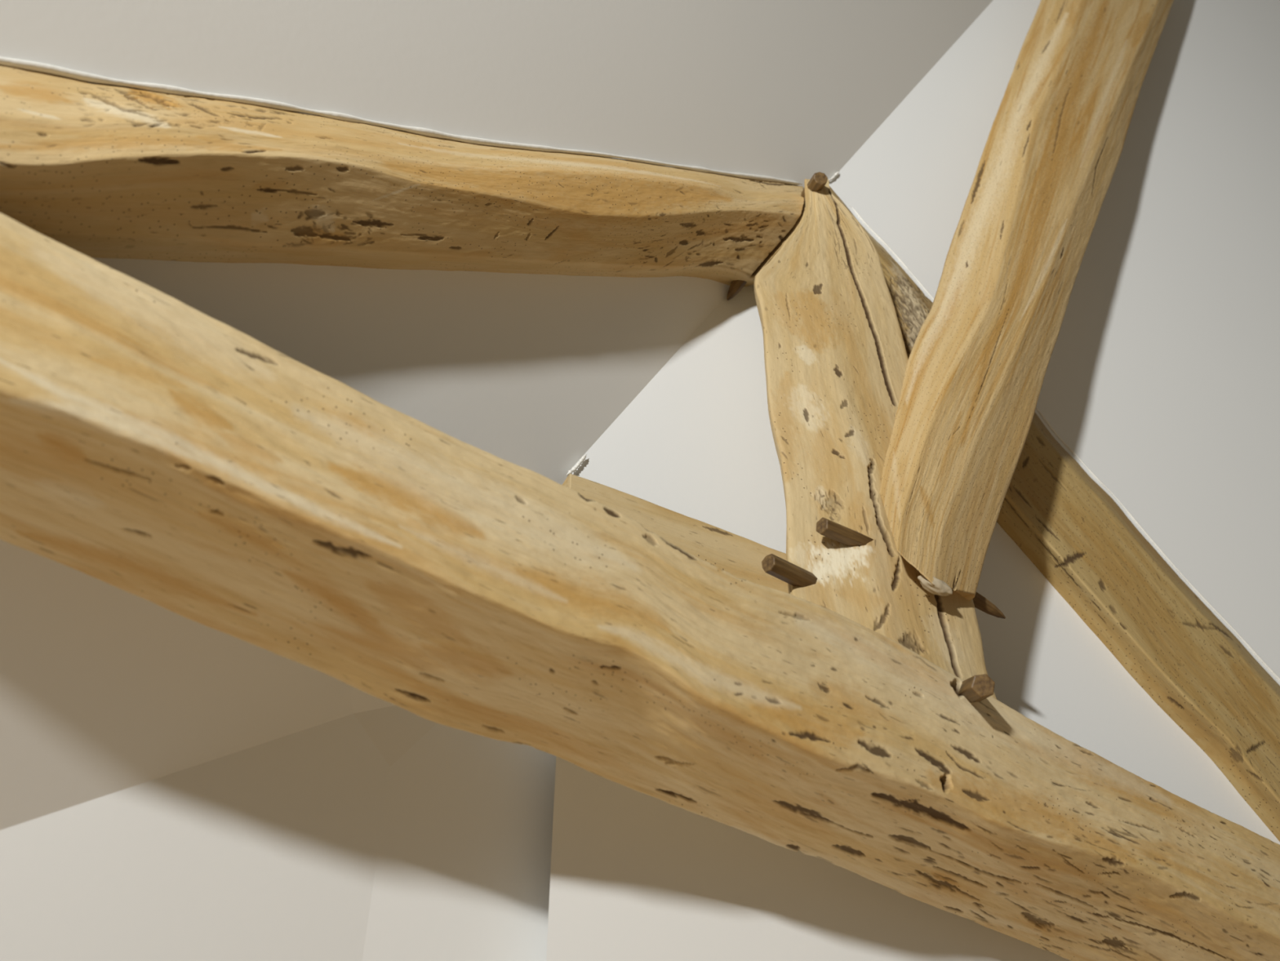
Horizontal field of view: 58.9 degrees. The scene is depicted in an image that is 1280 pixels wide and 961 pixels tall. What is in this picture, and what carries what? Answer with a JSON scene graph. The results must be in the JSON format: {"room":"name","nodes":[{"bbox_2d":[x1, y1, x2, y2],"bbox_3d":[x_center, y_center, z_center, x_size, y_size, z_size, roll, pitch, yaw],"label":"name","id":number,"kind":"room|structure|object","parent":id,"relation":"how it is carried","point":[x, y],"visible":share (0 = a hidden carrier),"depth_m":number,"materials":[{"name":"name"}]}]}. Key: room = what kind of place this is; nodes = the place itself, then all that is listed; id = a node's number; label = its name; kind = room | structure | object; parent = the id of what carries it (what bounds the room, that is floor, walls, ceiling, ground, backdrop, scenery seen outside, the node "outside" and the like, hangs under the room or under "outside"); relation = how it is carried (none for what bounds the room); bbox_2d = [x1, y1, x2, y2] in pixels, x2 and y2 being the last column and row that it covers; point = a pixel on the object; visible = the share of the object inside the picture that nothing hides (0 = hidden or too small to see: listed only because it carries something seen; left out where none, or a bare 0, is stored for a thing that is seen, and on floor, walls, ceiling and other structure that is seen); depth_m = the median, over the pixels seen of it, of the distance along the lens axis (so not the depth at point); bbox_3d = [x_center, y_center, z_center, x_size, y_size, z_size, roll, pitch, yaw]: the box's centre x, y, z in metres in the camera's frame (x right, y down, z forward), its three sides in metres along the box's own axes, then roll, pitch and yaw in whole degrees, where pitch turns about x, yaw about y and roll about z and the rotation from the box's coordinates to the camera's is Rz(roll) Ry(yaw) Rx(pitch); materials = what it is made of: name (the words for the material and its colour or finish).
{"room":"attic room","nodes":[
{"label":"attic room","id":0,"kind":"room"},
{"bbox_2d":[0,539,353,830],"bbox_3d":[-0.862,0.195,1.042,0.275,0.669,1.295,-29,-46,32],"label":"ceiling","id":1,"kind":"structure","parent":0,"point":[105,689],"depth_m":1.27,"materials":[{"name":"white paint"}]},
{"bbox_2d":[0,713,390,960],"bbox_3d":[-0.694,1.090,0.653,0.860,2.283,0.060,25,-44,-28],"label":"wall","id":2,"kind":"structure","parent":0,"point":[268,851],"depth_m":1.30,"materials":[{"name":"white paint"}]},
{"bbox_2d":[348,471,568,766],"bbox_3d":[-0.285,0.153,1.647,0.353,0.535,0.095,24,-44,-28],"label":"ceiling","id":3,"kind":"structure","parent":0,"point":[393,729],"depth_m":1.53,"materials":[{"name":"white paint"}]},
{"bbox_2d":[362,723,555,960],"bbox_3d":[-0.118,1.002,1.231,0.541,3.134,0.060,21,-43,-25],"label":"wall","id":4,"kind":"structure","parent":0,"point":[463,866],"depth_m":1.50,"materials":[{"name":"white paint"}]},
{"bbox_2d":[0,0,992,479],"bbox_3d":[-0.041,-1.249,2.343,0.852,4.311,4.072,-30,-47,33],"label":"ceiling","id":5,"kind":"structure","parent":0,"point":[527,371],"depth_m":1.85,"materials":[{"name":"white paint"}]},
{"bbox_2d":[0,57,802,185],"bbox_3d":[-0.268,-0.553,1.805,1.707,1.207,0.015,28,-46,-31],"label":"bead","id":6,"kind":"object","parent":5,"relation":"attached to","point":[15,63],"visible":1,"depth_m":1.57},
{"bbox_2d":[0,65,804,286],"bbox_3d":[-0.266,-0.453,1.784,1.764,1.472,0.186,29,-46,-32],"label":"wooden beam","id":7,"kind":"structure","parent":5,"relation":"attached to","point":[97,171],"depth_m":1.48,"materials":[{"name":"brown wood"}]},
{"bbox_2d":[726,280,746,300],"bbox_3d":[0.199,-0.397,2.297,0.052,0.066,0.030,-21,-43,25],"label":"wooden peg","id":8,"kind":"object","parent":7,"relation":"attached to","point":[736,286],"visible":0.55,"depth_m":2.29,"materials":[{"name":"brown wood"}]},
{"bbox_2d":[828,171,839,181],"bbox_3d":[0.468,-0.736,2.746,0.044,0.063,0.008,14,-40,-17],"label":"bead","id":9,"kind":"object","parent":5,"relation":"attached to","point":[836,174],"visible":0.88,"depth_m":2.74},
{"bbox_2d":[546,0,1279,960],"bbox_3d":[2.268,-1.412,4.343,5.246,10.768,0.066,15,-40,-19],"label":"wall","id":10,"kind":"structure","parent":0,"point":[1162,374],"depth_m":2.52,"materials":[{"name":"white paint"}]},
{"bbox_2d":[566,453,586,475],"bbox_3d":[-0.104,-0.027,1.866,0.034,0.055,0.009,14,-40,-17],"label":"bead","id":11,"kind":"object","parent":10,"relation":"attached to","point":[583,458],"visible":0.98,"depth_m":1.86},
{"bbox_2d":[0,213,1279,960],"bbox_3d":[0.095,0.311,1.422,2.180,0.501,1.682,0,-38,0],"label":"tie beam","id":12,"kind":"structure","parent":10,"relation":"attached to","point":[154,449],"depth_m":1.23,"materials":[{"name":"brown wood"}]},
{"bbox_2d":[754,178,996,699],"bbox_3d":[0.353,-0.156,2.025,0.352,1.372,0.223,16,-41,-20],"label":"post","id":13,"kind":"object","parent":12,"relation":"on","point":[836,358],"visible":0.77,"depth_m":1.92,"materials":[{"name":"brown wood"}]},
{"bbox_2d":[761,553,817,586],"bbox_3d":[0.230,0.140,1.649,0.129,0.034,0.026,29,-46,-32],"label":"wooden peg","id":14,"kind":"object","parent":13,"relation":"attached to","point":[793,575],"visible":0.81,"depth_m":1.62,"materials":[{"name":"brown wood"}]},
{"bbox_2d":[800,172,827,201],"bbox_3d":[0.379,-0.637,2.470,0.031,0.069,0.098,7,-38,-8],"label":"wooden peg","id":15,"kind":"object","parent":13,"relation":"attached to","point":[819,180],"visible":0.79,"depth_m":2.43,"materials":[{"name":"brown wood"}]},
{"bbox_2d":[816,517,873,546],"bbox_3d":[0.319,0.087,1.719,0.126,0.035,0.027,25,-45,-29],"label":"wooden peg","id":16,"kind":"object","parent":13,"relation":"attached to","point":[826,527],"visible":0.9,"depth_m":1.70,"materials":[{"name":"brown wood"}]},
{"bbox_2d":[958,673,995,702],"bbox_3d":[0.456,0.288,1.554,0.034,0.068,0.116,-1,-38,1],"label":"wooden peg","id":17,"kind":"object","parent":13,"relation":"attached to","point":[975,688],"visible":0.85,"depth_m":1.50,"materials":[{"name":"brown wood"}]},
{"bbox_2d":[973,591,1005,618],"bbox_3d":[0.529,0.184,1.794,0.117,0.048,0.023,18,-41,-21],"label":"wooden peg","id":18,"kind":"object","parent":13,"relation":"attached to","point":[982,603],"visible":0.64,"depth_m":1.79,"materials":[{"name":"brown wood"}]},
{"bbox_2d":[880,0,1173,600],"bbox_3d":[1.316,-0.998,3.228,2.169,3.751,0.145,17,-41,-21],"label":"diagonal brace","id":19,"kind":"object","parent":12,"relation":"on","point":[978,362],"visible":1,"depth_m":2.40,"materials":[{"name":"brown wood"}]},
{"bbox_2d":[917,574,952,595],"bbox_3d":[0.434,0.154,1.668,0.052,0.030,0.027,0,-38,0],"label":"lump","id":20,"kind":"object","parent":19,"relation":"attached to","point":[940,588],"visible":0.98,"depth_m":1.66,"materials":[{"name":"beige wood"}]},
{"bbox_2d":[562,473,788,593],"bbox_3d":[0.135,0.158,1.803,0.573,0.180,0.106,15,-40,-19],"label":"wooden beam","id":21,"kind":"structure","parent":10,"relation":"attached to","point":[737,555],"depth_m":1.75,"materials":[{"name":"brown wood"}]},
{"bbox_2d":[829,186,1279,841],"bbox_3d":[0.888,0.012,2.372,1.119,1.540,0.080,15,-40,-19],"label":"rafter","id":22,"kind":"object","parent":10,"relation":"attached to","point":[1187,660],"visible":0.52,"depth_m":2.20,"materials":[{"name":"brown wood"}]},
{"bbox_2d":[849,204,1279,681],"bbox_3d":[0.955,-0.068,2.505,0.996,1.188,0.006,15,-40,-19],"label":"bead","id":23,"kind":"object","parent":10,"relation":"attached to","point":[1197,591],"visible":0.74,"depth_m":2.45}
]}

